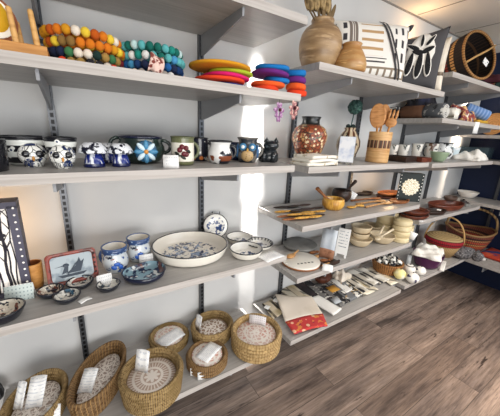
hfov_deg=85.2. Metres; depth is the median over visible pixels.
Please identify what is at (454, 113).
textile
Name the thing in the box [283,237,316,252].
plate
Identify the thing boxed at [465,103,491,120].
roll
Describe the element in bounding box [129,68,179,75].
trivet
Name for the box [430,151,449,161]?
bowl
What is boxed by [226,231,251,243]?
bowl
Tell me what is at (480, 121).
textile
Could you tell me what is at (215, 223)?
plate
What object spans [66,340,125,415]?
bread basket
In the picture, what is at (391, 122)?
wooden fork
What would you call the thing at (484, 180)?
wall
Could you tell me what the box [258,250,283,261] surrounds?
sheet
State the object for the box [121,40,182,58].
trivet
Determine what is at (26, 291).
price card
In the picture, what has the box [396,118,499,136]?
wall shelf
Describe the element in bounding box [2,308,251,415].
wall shelf
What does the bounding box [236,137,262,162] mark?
mug
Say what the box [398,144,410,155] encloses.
mug
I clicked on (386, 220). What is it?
canister
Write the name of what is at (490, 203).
wall shelf
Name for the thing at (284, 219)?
spreader
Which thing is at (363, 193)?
wooden tray
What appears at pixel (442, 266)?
price tag
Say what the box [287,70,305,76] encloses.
pad
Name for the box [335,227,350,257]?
sign
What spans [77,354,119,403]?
bread warmer
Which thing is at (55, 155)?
socket
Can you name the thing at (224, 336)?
bread basket
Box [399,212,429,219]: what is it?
wooden plate
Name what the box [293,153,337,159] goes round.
folded towel
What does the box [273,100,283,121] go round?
flower ornament
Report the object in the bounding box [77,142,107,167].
pot
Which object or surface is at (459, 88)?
wall shelf
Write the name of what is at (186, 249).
bowl
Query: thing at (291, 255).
wooden scoop
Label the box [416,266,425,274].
round ornament
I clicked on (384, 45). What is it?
pillow
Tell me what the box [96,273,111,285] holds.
price card
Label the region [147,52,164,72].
figurine
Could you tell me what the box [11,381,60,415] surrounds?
bread warmer
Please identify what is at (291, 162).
folded towel
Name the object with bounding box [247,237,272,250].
bowl
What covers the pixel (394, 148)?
mug
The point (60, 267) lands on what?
rectangular tray
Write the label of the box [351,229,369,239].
bowl
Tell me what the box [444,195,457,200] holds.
dish
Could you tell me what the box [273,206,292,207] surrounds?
spreader
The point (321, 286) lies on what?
folded cloth
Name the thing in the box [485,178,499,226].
upright
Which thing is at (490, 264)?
wall shelf
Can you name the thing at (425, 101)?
cloth
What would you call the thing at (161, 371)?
bread warmer
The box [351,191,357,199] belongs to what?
price tag
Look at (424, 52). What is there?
pillow
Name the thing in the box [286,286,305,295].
folded cloth
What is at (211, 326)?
bread warmer
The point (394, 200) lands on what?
wooden tray
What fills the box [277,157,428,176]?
wall shelf
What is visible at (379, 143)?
holder
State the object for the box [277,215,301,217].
spreader
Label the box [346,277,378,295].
folded cloth
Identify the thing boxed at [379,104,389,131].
wooden spoon
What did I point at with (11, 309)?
bowl
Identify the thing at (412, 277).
round ornament
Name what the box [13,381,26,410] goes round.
card
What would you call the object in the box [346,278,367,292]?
folded cloth
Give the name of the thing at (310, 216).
spreader
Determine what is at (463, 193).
bowl
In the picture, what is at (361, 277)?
folded cloth
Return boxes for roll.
[400,105,425,117]
[423,103,449,117]
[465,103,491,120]
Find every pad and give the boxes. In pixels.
[189,59,250,72]
[195,75,244,84]
[202,71,248,82]
[208,68,252,77]
[251,68,288,79]
[251,80,284,88]
[254,85,278,90]
[255,64,289,71]
[264,76,289,84]
[286,83,305,90]
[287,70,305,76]
[287,76,305,83]
[287,89,306,96]
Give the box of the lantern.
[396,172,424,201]
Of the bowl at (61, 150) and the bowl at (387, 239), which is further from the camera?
the bowl at (387, 239)
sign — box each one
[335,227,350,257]
[337,135,356,164]
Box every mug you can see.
[98,241,128,273]
[125,233,150,262]
[170,136,199,165]
[194,137,209,160]
[208,140,236,163]
[231,142,238,159]
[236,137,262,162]
[389,144,398,154]
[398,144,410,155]
[411,143,423,155]
[422,142,439,156]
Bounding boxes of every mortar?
[322,196,344,210]
[332,188,351,201]
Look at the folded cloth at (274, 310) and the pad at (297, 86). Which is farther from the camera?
the folded cloth at (274, 310)
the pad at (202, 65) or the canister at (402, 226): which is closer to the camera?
the pad at (202, 65)
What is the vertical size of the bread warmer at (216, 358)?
0.016 m
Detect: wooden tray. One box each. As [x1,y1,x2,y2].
[356,191,372,195]
[376,193,395,198]
[377,190,396,195]
[389,198,409,203]
[428,200,464,210]
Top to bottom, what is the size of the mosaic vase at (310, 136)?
0.240 m
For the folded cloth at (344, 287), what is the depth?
2.08 m
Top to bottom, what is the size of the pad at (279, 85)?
0.021 m
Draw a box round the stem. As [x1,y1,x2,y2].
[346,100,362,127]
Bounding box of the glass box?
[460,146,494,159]
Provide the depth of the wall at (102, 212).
1.37 m
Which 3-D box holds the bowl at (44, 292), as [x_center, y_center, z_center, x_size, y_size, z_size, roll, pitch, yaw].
[-0.693,0.291,0.944,0.080,0.025,0.080,-11,21,-40]
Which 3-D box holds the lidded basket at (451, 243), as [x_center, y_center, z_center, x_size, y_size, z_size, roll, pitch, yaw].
[1.958,0.275,2.735,0.326,0.401,0.326,-7,18,-31]
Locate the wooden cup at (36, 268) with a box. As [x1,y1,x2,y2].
[29,259,43,288]
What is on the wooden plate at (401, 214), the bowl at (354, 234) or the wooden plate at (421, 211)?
the wooden plate at (421, 211)
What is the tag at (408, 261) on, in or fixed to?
on the wall shelf at (450, 262)
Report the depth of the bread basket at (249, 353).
1.39 m
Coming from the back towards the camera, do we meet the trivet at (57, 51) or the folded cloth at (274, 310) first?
the folded cloth at (274, 310)
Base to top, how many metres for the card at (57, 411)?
0.027 m
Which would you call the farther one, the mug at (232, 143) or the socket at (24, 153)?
the mug at (232, 143)
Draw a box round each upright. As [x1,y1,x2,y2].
[32,0,88,359]
[197,34,203,313]
[277,102,298,292]
[335,97,362,271]
[391,100,411,189]
[412,96,447,247]
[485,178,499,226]
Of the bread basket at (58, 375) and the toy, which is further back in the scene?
the toy
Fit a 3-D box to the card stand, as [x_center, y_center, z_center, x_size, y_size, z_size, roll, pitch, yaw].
[0.472,0.323,1.608,0.130,0.021,0.050,-9,20,-37]
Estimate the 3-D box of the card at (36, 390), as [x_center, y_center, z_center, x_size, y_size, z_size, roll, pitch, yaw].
[-0.850,0.730,1.083,0.059,0.080,0.080,-1,16,-13]
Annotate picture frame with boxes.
[0,197,31,298]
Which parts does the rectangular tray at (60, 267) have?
painted panel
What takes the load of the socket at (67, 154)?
attached to the bowl at (61, 150)
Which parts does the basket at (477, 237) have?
handle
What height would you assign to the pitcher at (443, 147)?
0.140 m
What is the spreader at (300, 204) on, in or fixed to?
on the wall shelf at (331, 218)
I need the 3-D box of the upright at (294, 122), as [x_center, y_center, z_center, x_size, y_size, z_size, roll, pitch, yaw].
[0.247,-0.009,1.818,0.024,1.600,0.023,-7,18,-31]
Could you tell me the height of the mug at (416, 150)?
0.115 m
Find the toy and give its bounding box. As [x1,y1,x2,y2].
[454,246,486,261]
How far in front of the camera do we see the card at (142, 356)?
1.21 m
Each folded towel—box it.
[290,161,337,165]
[292,157,337,163]
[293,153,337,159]
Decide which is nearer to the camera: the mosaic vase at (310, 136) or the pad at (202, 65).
the pad at (202, 65)
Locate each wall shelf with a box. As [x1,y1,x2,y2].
[0,49,300,119]
[0,158,294,191]
[0,230,286,336]
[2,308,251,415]
[31,0,307,55]
[253,268,400,345]
[258,193,419,231]
[271,229,411,283]
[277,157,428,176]
[290,62,444,109]
[361,246,464,288]
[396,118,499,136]
[399,197,479,224]
[404,159,492,170]
[411,71,499,105]
[453,194,499,215]
[460,134,499,138]
[465,248,499,272]
[487,159,499,164]
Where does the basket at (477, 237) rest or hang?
on the wall shelf at (490, 264)
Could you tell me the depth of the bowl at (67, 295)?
0.93 m
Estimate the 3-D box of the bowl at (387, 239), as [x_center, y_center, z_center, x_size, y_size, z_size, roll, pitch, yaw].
[0.965,0.219,1.987,0.176,0.060,0.176,-7,18,-31]
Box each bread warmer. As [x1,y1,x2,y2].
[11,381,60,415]
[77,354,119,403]
[127,358,175,392]
[154,325,183,345]
[192,342,221,366]
[197,319,226,334]
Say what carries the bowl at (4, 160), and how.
on the wall shelf at (17, 175)
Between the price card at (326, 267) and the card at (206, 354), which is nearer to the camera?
the card at (206, 354)
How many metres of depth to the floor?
1.91 m
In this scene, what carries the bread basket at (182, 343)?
on the wall shelf at (190, 384)
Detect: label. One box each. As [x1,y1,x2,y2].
[325,285,340,292]
[330,296,341,303]
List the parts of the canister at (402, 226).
lid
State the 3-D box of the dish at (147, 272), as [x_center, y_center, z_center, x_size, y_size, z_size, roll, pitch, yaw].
[-0.413,0.263,1.083,0.148,0.031,0.168,15,20,37]
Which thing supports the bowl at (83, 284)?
on the wall shelf at (37, 312)
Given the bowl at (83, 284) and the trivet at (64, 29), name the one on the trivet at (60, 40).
the trivet at (64, 29)
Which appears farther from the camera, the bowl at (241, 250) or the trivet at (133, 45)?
the bowl at (241, 250)
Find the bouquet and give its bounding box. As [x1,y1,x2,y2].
[304,0,335,20]
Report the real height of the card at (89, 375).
0.050 m
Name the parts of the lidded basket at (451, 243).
handle, lid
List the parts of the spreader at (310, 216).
blade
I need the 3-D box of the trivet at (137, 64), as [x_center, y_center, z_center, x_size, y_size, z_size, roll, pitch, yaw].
[-0.366,-0.521,1.031,0.224,0.030,0.224,13,19,33]
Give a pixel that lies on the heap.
(475, 155)
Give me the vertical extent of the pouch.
0.108 m
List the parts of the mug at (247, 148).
handle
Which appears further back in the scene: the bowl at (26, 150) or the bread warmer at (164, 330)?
the bread warmer at (164, 330)
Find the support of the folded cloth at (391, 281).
on the wall shelf at (386, 291)
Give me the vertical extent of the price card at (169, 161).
0.044 m
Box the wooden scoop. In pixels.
[287,250,298,257]
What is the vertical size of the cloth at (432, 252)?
0.081 m
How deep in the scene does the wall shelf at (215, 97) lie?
0.89 m
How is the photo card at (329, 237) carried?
on the card stand
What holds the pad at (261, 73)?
on the pad at (285, 81)
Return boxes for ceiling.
[387,0,499,52]
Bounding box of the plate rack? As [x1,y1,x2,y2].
[0,5,49,56]
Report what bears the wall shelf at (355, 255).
attached to the wall at (102, 212)
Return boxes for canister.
[375,213,398,232]
[391,217,412,243]
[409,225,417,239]
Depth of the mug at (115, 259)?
1.09 m
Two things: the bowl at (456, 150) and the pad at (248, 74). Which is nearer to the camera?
the pad at (248, 74)
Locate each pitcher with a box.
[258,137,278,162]
[434,142,454,159]
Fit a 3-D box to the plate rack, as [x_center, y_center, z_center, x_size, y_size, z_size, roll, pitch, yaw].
[-0.690,-0.465,0.710,0.260,0.123,0.120,-7,18,-31]
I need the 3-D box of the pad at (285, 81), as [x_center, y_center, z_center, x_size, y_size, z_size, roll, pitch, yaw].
[0.115,-0.551,1.182,0.114,0.021,0.114,2,16,-2]
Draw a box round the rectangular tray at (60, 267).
[44,247,98,287]
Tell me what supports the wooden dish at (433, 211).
on the wall shelf at (423, 203)
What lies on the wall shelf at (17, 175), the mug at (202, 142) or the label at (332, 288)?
the mug at (202, 142)
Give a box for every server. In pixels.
[350,197,380,201]
[356,200,385,204]
[365,201,392,207]
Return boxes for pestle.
[316,187,328,198]
[345,180,356,190]
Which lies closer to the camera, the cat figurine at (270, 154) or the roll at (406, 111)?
the cat figurine at (270, 154)
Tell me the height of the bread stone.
0.016 m
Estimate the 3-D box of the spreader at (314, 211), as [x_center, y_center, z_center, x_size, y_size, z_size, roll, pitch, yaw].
[0.372,0.022,1.599,0.177,0.013,0.030,-4,17,-21]
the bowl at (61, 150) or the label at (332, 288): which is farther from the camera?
the label at (332, 288)
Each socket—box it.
[21,150,29,157]
[36,150,43,156]
[52,152,59,158]
[65,152,71,157]
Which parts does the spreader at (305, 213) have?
blade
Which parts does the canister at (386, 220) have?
lid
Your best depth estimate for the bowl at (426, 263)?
2.41 m
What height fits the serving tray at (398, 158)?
0.035 m
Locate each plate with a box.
[203,213,227,235]
[282,252,320,271]
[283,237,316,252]
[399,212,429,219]
[402,207,429,215]
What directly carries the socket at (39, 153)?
attached to the bowl at (26, 150)
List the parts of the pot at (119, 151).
stem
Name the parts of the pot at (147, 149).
handle, handle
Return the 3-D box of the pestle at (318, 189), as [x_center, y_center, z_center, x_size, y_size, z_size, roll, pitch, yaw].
[0.470,-0.073,1.710,0.123,0.112,0.032,7,16,15]
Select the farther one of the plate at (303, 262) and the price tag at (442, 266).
the price tag at (442, 266)
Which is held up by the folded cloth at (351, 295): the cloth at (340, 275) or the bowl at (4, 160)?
the cloth at (340, 275)
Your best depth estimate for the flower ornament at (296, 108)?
1.15 m
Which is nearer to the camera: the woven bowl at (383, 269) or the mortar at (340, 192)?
the mortar at (340, 192)
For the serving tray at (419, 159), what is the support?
on the wall shelf at (360, 165)
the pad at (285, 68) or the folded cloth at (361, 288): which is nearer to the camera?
the pad at (285, 68)
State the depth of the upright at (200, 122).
1.45 m
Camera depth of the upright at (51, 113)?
1.14 m
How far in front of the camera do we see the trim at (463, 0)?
1.89 m
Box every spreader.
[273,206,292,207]
[275,210,299,212]
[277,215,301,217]
[282,218,308,220]
[287,212,315,215]
[288,204,310,206]
[290,208,314,211]
[294,215,321,218]
[300,210,325,212]
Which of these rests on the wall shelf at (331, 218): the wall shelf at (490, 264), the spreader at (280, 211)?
the spreader at (280, 211)
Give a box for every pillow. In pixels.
[334,20,413,80]
[402,26,450,89]
[435,37,451,90]
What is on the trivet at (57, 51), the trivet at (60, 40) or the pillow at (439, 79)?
the trivet at (60, 40)
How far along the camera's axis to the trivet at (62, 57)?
0.82 m
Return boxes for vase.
[292,116,326,153]
[299,15,342,65]
[335,41,366,71]
[336,128,359,156]
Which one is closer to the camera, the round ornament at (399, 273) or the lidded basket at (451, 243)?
the round ornament at (399, 273)
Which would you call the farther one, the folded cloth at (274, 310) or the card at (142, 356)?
the folded cloth at (274, 310)
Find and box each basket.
[0,368,68,415]
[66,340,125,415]
[117,347,183,415]
[148,322,188,352]
[186,340,227,378]
[190,310,232,343]
[231,313,281,363]
[423,217,464,257]
[444,30,495,80]
[445,208,498,250]
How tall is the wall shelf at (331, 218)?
0.115 m
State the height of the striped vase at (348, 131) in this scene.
0.199 m
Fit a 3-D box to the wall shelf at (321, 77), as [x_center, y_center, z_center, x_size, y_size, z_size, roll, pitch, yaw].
[0.661,-0.675,1.621,1.118,0.115,0.399,-7,18,-31]
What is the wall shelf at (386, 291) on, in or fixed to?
attached to the wall at (102, 212)
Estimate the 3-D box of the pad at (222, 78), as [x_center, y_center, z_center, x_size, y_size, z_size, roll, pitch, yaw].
[-0.124,-0.507,1.087,0.202,0.018,0.201,6,16,11]
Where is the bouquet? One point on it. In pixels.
(323, 7)
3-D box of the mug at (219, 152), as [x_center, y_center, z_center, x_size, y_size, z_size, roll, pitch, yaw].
[-0.125,-0.242,1.170,0.113,0.096,0.106,7,16,16]
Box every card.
[3,282,35,299]
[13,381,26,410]
[24,375,46,409]
[46,403,60,415]
[77,296,91,303]
[77,368,98,393]
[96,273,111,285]
[135,349,149,373]
[139,253,152,262]
[156,328,184,347]
[163,155,178,167]
[195,314,201,332]
[195,341,221,362]
[249,314,265,325]
[319,228,337,259]
[322,264,332,271]
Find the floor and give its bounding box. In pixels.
[154,270,499,415]
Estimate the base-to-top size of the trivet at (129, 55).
0.030 m
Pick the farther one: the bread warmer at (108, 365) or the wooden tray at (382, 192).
the wooden tray at (382, 192)
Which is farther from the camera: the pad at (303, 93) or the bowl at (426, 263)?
the bowl at (426, 263)
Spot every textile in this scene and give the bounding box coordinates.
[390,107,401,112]
[446,108,460,118]
[462,120,487,123]
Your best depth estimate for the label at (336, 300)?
1.89 m
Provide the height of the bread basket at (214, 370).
0.062 m
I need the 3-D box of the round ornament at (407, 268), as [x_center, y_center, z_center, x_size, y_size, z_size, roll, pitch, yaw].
[1.369,0.519,2.334,0.095,0.093,0.095,-7,19,-32]
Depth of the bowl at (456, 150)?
2.42 m
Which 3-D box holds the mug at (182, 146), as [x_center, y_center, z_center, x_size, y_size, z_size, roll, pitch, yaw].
[-0.262,-0.226,1.068,0.091,0.108,0.108,8,16,18]
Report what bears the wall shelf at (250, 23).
attached to the wall at (102, 212)
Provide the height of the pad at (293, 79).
0.026 m
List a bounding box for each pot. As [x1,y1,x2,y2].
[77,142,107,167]
[102,143,112,162]
[108,135,170,163]
[108,143,132,166]
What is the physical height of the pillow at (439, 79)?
0.309 m
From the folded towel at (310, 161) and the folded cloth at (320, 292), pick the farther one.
the folded cloth at (320, 292)
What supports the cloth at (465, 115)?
on the wall shelf at (447, 127)
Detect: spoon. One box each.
[347,204,363,207]
[370,103,385,130]
[374,225,384,240]
[374,228,393,239]
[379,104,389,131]
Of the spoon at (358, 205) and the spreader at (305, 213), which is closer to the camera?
the spreader at (305, 213)
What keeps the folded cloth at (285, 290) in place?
on the wall shelf at (386, 291)
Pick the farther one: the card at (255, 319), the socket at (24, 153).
the card at (255, 319)
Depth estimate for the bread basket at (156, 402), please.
1.12 m
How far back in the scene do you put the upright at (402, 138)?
2.36 m
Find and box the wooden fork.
[385,109,398,131]
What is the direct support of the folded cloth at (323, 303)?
on the wall shelf at (386, 291)
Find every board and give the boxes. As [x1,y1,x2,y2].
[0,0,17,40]
[484,113,499,134]
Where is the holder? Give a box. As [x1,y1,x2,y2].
[365,131,392,162]
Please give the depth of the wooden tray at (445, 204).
2.46 m
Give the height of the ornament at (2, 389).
0.088 m
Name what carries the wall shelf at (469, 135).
attached to the wall at (484, 180)
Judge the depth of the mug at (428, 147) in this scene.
2.19 m
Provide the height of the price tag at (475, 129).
0.105 m
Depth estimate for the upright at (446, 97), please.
2.75 m
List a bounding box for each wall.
[0,0,480,408]
[447,53,499,290]
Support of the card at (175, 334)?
on the bread basket at (182, 343)
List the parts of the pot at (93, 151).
stem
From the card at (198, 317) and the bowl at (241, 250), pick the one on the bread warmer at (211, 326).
the card at (198, 317)
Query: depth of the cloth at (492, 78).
2.25 m
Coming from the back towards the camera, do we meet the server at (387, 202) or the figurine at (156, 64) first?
the server at (387, 202)
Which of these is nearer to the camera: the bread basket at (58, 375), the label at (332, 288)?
the bread basket at (58, 375)
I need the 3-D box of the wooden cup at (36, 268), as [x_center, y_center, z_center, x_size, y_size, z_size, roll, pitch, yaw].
[-0.782,0.240,0.985,0.059,0.093,0.059,-7,18,-31]
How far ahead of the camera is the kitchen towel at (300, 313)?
1.73 m
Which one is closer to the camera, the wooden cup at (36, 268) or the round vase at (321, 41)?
the wooden cup at (36, 268)
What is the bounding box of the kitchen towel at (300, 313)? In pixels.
[275,294,327,334]
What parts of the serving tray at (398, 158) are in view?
rail, rail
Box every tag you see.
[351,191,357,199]
[406,255,411,263]
[439,261,445,271]
[472,119,479,133]
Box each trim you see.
[382,0,459,37]
[418,0,464,14]
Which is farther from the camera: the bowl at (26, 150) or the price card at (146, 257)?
the price card at (146, 257)
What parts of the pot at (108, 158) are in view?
stem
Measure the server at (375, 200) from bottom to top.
0.017 m
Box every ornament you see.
[0,383,4,399]
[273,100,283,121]
[289,100,298,119]
[382,258,387,264]
[393,268,405,279]
[403,263,415,272]
[406,272,419,283]
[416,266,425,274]
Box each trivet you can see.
[39,23,121,49]
[43,35,124,60]
[47,46,123,67]
[53,56,118,66]
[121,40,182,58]
[123,50,185,68]
[124,59,183,75]
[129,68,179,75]
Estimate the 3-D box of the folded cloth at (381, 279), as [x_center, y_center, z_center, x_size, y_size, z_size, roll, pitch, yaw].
[1.022,0.561,2.286,0.128,0.015,0.245,-7,18,-31]
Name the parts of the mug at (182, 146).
handle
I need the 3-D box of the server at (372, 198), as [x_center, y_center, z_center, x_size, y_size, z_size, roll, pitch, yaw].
[0.847,-0.064,1.979,0.304,0.017,0.046,-5,17,-26]
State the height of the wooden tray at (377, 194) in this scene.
0.018 m
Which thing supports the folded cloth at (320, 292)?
on the folded cloth at (303, 287)
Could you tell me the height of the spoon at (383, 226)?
0.076 m
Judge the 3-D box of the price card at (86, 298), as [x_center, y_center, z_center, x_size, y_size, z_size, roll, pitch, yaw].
[-0.563,0.312,0.928,0.024,0.004,0.038,11,18,28]
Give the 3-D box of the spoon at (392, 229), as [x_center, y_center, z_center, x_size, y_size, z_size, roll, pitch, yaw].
[0.966,0.187,1.953,0.179,0.068,0.046,-5,17,-26]
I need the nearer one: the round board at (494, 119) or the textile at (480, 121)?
the textile at (480, 121)
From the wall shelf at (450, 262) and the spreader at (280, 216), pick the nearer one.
the spreader at (280, 216)
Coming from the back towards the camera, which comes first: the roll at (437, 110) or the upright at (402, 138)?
the upright at (402, 138)
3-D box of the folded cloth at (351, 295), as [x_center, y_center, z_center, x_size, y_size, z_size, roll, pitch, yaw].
[0.708,0.606,2.074,0.171,0.015,0.313,-5,17,-24]
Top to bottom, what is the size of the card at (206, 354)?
0.004 m
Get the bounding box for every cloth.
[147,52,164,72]
[262,299,281,318]
[282,285,308,295]
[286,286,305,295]
[294,280,330,299]
[303,280,329,298]
[313,295,341,315]
[314,283,347,306]
[326,277,361,301]
[331,279,351,292]
[332,269,351,281]
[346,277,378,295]
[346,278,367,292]
[347,269,378,286]
[356,267,389,283]
[366,266,397,284]
[405,98,436,105]
[412,242,443,261]
[449,103,475,121]
[482,74,499,82]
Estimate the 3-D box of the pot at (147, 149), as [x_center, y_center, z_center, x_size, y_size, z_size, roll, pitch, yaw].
[-0.425,-0.233,1.073,0.190,0.102,0.181,7,16,15]
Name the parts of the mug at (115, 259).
handle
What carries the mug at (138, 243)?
on the wall shelf at (37, 312)
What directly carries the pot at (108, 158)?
on the wall shelf at (17, 175)
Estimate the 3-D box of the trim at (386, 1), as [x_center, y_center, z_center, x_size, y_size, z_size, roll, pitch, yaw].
[0.172,-1.302,1.378,5.400,0.008,0.008,-7,18,-31]
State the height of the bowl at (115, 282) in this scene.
0.025 m
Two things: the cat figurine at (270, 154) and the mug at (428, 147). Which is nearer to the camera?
the cat figurine at (270, 154)
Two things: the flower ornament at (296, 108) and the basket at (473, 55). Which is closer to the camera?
the flower ornament at (296, 108)
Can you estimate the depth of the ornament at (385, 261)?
2.31 m
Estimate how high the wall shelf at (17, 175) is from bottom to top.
0.115 m
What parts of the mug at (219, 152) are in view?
handle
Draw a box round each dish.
[122,260,165,284]
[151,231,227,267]
[425,208,446,214]
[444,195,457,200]
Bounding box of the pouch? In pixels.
[315,273,331,283]
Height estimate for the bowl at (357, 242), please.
0.055 m
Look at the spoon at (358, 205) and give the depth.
1.75 m
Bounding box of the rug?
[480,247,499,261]
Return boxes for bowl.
[0,135,47,166]
[0,138,8,171]
[0,297,25,324]
[35,283,63,298]
[42,136,76,168]
[52,287,80,303]
[65,275,93,289]
[96,278,120,292]
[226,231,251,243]
[230,241,262,259]
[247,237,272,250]
[349,233,372,246]
[351,222,372,233]
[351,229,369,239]
[364,222,381,229]
[370,230,395,243]
[372,255,403,275]
[413,247,444,269]
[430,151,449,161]
[450,147,460,158]
[457,190,478,197]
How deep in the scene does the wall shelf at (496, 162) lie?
2.62 m
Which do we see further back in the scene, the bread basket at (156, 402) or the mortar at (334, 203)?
the mortar at (334, 203)
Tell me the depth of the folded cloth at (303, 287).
2.01 m
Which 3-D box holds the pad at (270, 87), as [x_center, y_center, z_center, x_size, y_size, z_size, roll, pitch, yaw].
[0.063,-0.502,1.156,0.119,0.021,0.119,7,16,15]
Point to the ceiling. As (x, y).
(465, 15)
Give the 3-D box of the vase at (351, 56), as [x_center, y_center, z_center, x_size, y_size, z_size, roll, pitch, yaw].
[0.491,-0.730,1.331,0.157,0.130,0.157,-7,18,-31]
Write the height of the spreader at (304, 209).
0.013 m
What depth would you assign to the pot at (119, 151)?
0.92 m
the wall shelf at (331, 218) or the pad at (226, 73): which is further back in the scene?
the wall shelf at (331, 218)
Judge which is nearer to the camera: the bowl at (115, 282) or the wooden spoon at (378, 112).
the bowl at (115, 282)
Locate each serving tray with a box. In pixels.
[388,154,416,162]
[415,156,431,161]
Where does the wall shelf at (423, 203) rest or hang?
attached to the wall at (102, 212)
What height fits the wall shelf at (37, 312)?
0.115 m
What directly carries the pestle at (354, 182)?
in the mortar at (340, 192)
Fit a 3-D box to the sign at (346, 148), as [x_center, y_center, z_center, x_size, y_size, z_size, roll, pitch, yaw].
[0.523,-0.314,1.475,0.091,0.149,0.060,10,17,23]
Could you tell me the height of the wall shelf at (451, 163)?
0.115 m
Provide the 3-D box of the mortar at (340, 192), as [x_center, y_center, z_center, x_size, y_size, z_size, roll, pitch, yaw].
[0.652,-0.094,1.936,0.136,0.080,0.136,8,16,18]
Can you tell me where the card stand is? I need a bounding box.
[320,258,339,265]
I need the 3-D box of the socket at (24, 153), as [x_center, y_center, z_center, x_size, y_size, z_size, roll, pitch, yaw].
[-0.681,-0.164,0.828,0.022,0.021,0.012,-10,20,-38]
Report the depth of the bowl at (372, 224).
2.21 m
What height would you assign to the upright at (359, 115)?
1.600 m
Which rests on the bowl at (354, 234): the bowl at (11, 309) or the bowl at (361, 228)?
the bowl at (361, 228)

